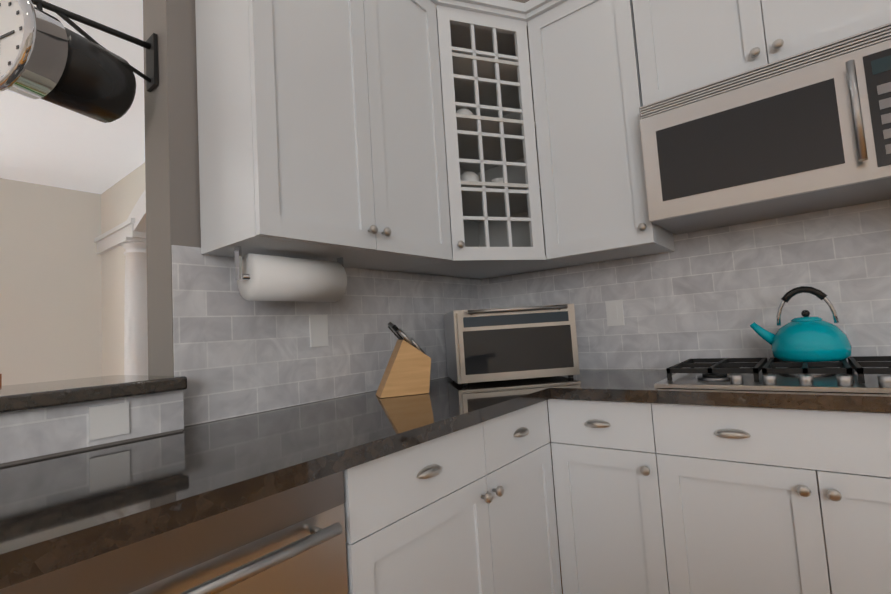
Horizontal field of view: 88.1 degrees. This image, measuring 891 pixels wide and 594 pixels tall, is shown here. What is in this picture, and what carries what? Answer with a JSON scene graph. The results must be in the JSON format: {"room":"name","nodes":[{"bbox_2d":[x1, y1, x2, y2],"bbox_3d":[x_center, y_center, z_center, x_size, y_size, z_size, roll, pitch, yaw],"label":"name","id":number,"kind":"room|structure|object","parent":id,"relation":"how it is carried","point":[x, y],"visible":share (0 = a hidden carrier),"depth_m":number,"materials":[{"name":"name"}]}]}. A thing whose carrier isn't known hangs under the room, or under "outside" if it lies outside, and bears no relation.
{"room":"kitchen","nodes":[
{"label":"kitchen","id":0,"kind":"room"},
{"bbox_2d":[0,178,101,385],"bbox_3d":[-5.675,0.256,2.119,0.150,2.800,7.050,-7,-6,38],"label":"wall","id":1,"kind":"structure","parent":0,"point":[50,299],"depth_m":4.42,"materials":[{"name":"white paint"}]},
{"bbox_2d":[0,0,144,193],"bbox_3d":[-1.272,-1.622,2.606,6.800,0.450,13.200,-7,-6,38],"label":"ceiling","id":2,"kind":"structure","parent":0,"point":[44,142],"depth_m":3.46,"materials":[{"name":"white paint"}]},
{"bbox_2d":[512,0,528,2],"bbox_3d":[0.493,-1.469,1.347,2.219,0.267,1.577,-7,-6,38],"label":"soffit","id":3,"kind":"structure","parent":2,"relation":"attached to","point":[523,1],"depth_m":2.01,"materials":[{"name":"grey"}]},
{"bbox_2d":[0,390,183,466],"bbox_3d":[-1.417,0.746,0.410,0.207,1.024,2.165,-7,-6,38],"label":"wall","id":4,"kind":"structure","parent":0,"point":[33,434],"depth_m":1.05,"materials":[{"name":"grey tile"}]},
{"bbox_2d":[0,375,186,412],"bbox_3d":[-1.565,0.231,0.533,0.535,0.035,2.171,-7,-6,38],"label":"countertop","id":5,"kind":"structure","parent":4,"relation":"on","point":[22,397],"depth_m":1.09,"materials":[{"name":"stone"}]},
{"bbox_2d":[89,402,128,439],"bbox_3d":[-0.805,0.297,1.104,0.005,0.075,0.080,-7,-6,38],"label":"electrical outlet plate","id":6,"kind":"object","parent":4,"relation":"attached to","point":[105,421],"depth_m":1.10,"materials":[{"name":"white plastic"}]},
{"bbox_2d":[101,162,145,375],"bbox_3d":[-1.874,0.119,3.515,4.100,2.800,0.150,-7,-6,38],"label":"wall","id":7,"kind":"structure","parent":0,"point":[120,199],"depth_m":4.49,"materials":[{"name":"white paint"}]},
{"bbox_2d":[94,189,145,254],"bbox_3d":[-1.948,-0.945,3.595,4.088,0.620,0.260,-7,-6,38],"label":"trim","id":8,"kind":"structure","parent":7,"relation":"attached to","point":[134,225],"depth_m":4.18,"materials":[{"name":"white"}]},
{"bbox_2d":[143,0,446,426],"bbox_3d":[-0.365,-0.094,1.990,0.180,2.800,1.580,-7,-6,38],"label":"wall","id":9,"kind":"structure","parent":0,"point":[172,163],"depth_m":1.38,"materials":[{"name":"grey paint"}]},
{"bbox_2d":[0,0,157,122],"bbox_3d":[-0.997,-0.645,1.243,0.292,0.315,0.391,-7,-6,38],"label":"clock","id":10,"kind":"object","parent":9,"relation":"attached to","point":[45,56],"visible":1,"depth_m":1.18,"materials":[{"name":"black metal"}]},
{"bbox_2d":[309,315,328,346],"bbox_3d":[-0.460,0.122,1.674,0.006,0.115,0.075,-7,-6,38],"label":"electrical outlet plate","id":11,"kind":"object","parent":9,"relation":"attached to","point":[318,324],"depth_m":1.67,"materials":[{"name":"white plastic"}]},
{"bbox_2d":[171,245,482,426],"bbox_3d":[-0.299,-0.135,1.928,0.006,1.035,1.560,-7,-6,38],"label":"tile backsplash","id":12,"kind":"structure","parent":9,"relation":"attached to","point":[237,356],"depth_m":1.57,"materials":[{"name":"tile"}]},
{"bbox_2d":[483,199,890,369],"bbox_3d":[1.040,-0.224,1.885,2.169,1.035,0.006,-7,-6,38],"label":"tile backsplash","id":13,"kind":"structure","parent":9,"relation":"attached to","point":[713,293],"depth_m":1.82,"materials":[{"name":"tile"}]},
{"bbox_2d":[605,300,624,325],"bbox_3d":[0.765,0.072,2.084,0.075,0.115,0.009,-7,-6,38],"label":"electrical outlet plate","id":14,"kind":"object","parent":13,"relation":"attached to","point":[614,308],"depth_m":2.08,"materials":[{"name":"white plastic"}]},
{"bbox_2d":[547,400,559,558],"bbox_3d":[1.414,-0.178,2.370,2.510,2.800,1.220,-7,-6,38],"label":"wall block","id":15,"kind":"object","parent":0,"point":[550,442],"visible":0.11,"depth_m":2.26,"materials":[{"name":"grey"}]},
{"bbox_2d":[195,0,470,272],"bbox_3d":[-0.355,-0.673,1.644,0.356,1.081,0.868,-7,-6,38],"label":"upper cabinet","id":16,"kind":"object","parent":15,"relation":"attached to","point":[329,130],"depth_m":1.42,"materials":[{"name":"white paint"}]},
{"bbox_2d":[234,246,346,301],"bbox_3d":[-0.469,-0.062,1.434,0.136,0.152,0.368,-7,-6,38],"label":"paper towel holder","id":17,"kind":"object","parent":16,"relation":"attached to","point":[259,277],"visible":1,"depth_m":1.35,"materials":[{"name":"white paper"}]},
{"bbox_2d":[507,0,674,267],"bbox_3d":[0.654,-0.714,1.958,0.544,1.081,0.374,-7,-6,38],"label":"upper cabinet","id":18,"kind":"object","parent":15,"relation":"attached to","point":[582,71],"depth_m":1.87,"materials":[{"name":"white paint"}]},
{"bbox_2d":[655,0,890,98],"bbox_3d":[1.120,-1.018,1.626,0.774,0.585,0.328,-7,-6,38],"label":"upper cabinet","id":19,"kind":"object","parent":15,"relation":"attached to","point":[702,42],"depth_m":1.53,"materials":[{"name":"white paint"}]},
{"bbox_2d":[639,23,890,234],"bbox_3d":[1.119,-0.513,1.545,0.773,0.422,0.432,-7,-6,38],"label":"microwave","id":20,"kind":"object","parent":19,"relation":"attached to","point":[808,131],"visible":1,"depth_m":1.43,"materials":[{"name":"silver metal"}]},
{"bbox_2d":[559,559,562,593],"bbox_3d":[0.429,1.252,1.187,10.650,0.100,13.200,-7,-6,38],"label":"floor","id":21,"kind":"structure","parent":0,"point":[561,576],"depth_m":2.08,"materials":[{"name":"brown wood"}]},
{"bbox_2d":[115,237,147,375],"bbox_3d":[-2.803,0.555,4.232,0.340,2.159,0.340,-7,-6,38],"label":"column","id":22,"kind":"structure","parent":21,"relation":"on","point":[135,335],"depth_m":4.17,"materials":[{"name":"white paint"}]},
{"bbox_2d":[200,430,483,593],"bbox_3d":[-0.247,0.814,1.325,0.629,0.873,0.560,-7,-6,38],"label":"base cabinet","id":23,"kind":"object","parent":21,"relation":"on","point":[449,486],"depth_m":1.05,"materials":[{"name":"white paint"}]},
{"bbox_2d":[0,471,347,593],"bbox_3d":[-0.566,0.798,0.831,0.608,0.866,0.602,-7,-6,38],"label":"dishwasher","id":24,"kind":"object","parent":23,"relation":"in","point":[291,541],"visible":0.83,"depth_m":0.76,"materials":[{"name":"silver metal"}]},
{"bbox_2d":[472,394,571,593],"bbox_3d":[0.030,0.820,1.627,0.690,0.873,0.497,-7,-6,38],"label":"base cabinet","id":25,"kind":"object","parent":21,"relation":"on","point":[515,500],"depth_m":1.47,"materials":[{"name":"white paint"}]},
{"bbox_2d":[556,394,695,593],"bbox_3d":[0.708,0.783,1.711,0.436,0.873,0.633,-7,-6,38],"label":"base cabinet","id":26,"kind":"object","parent":21,"relation":"on","point":[624,475],"depth_m":1.49,"materials":[{"name":"white paint"}]},
{"bbox_2d":[172,370,599,477],"bbox_3d":[-0.001,0.367,1.684,0.659,0.038,1.570,-7,-6,38],"label":"countertop","id":27,"kind":"structure","parent":26,"relation":"on","point":[328,437],"depth_m":1.18,"materials":[{"name":"brown stone"}]},
{"bbox_2d":[376,322,430,397],"bbox_3d":[-0.162,0.224,1.714,0.195,0.269,0.110,-2,-5,-17],"label":"knife block","id":28,"kind":"object","parent":27,"relation":"on","point":[407,370],"visible":1,"depth_m":1.67,"materials":[{"name":"brown wood"}]},
{"bbox_2d":[444,304,579,385],"bbox_3d":[0.272,0.202,1.988,0.500,0.300,0.403,-3,-4,-7],"label":"toaster oven","id":29,"kind":"object","parent":27,"relation":"on","point":[499,344],"visible":1,"depth_m":1.83,"materials":[{"name":"silver metal"}]},
{"bbox_2d":[676,406,890,593],"bbox_3d":[1.155,0.730,1.396,0.901,0.873,0.574,-7,-6,38],"label":"base cabinet","id":30,"kind":"object","parent":21,"relation":"on","point":[777,501],"depth_m":1.23,"materials":[{"name":"white paint"}]},
{"bbox_2d":[552,370,890,413],"bbox_3d":[1.150,0.271,1.393,1.516,0.038,0.604,-7,-6,38],"label":"countertop","id":31,"kind":"structure","parent":30,"relation":"on","point":[609,383],"depth_m":1.31,"materials":[{"name":"brown stone"}]},
{"bbox_2d":[654,356,890,392],"bbox_3d":[1.110,0.229,1.417,0.760,0.052,0.500,-7,-6,38],"label":"gas cooktop","id":32,"kind":"object","parent":31,"relation":"in","point":[852,375],"visible":0.96,"depth_m":1.36,"materials":[{"name":"silver metal"}]},
{"bbox_2d":[750,286,851,361],"bbox_3d":[1.163,0.086,1.525,0.261,0.241,0.208,-7,-6,38],"label":"kettle","id":33,"kind":"object","parent":32,"relation":"on","point":[805,338],"visible":1,"depth_m":1.46,"materials":[{"name":"teal metal"}]}
]}

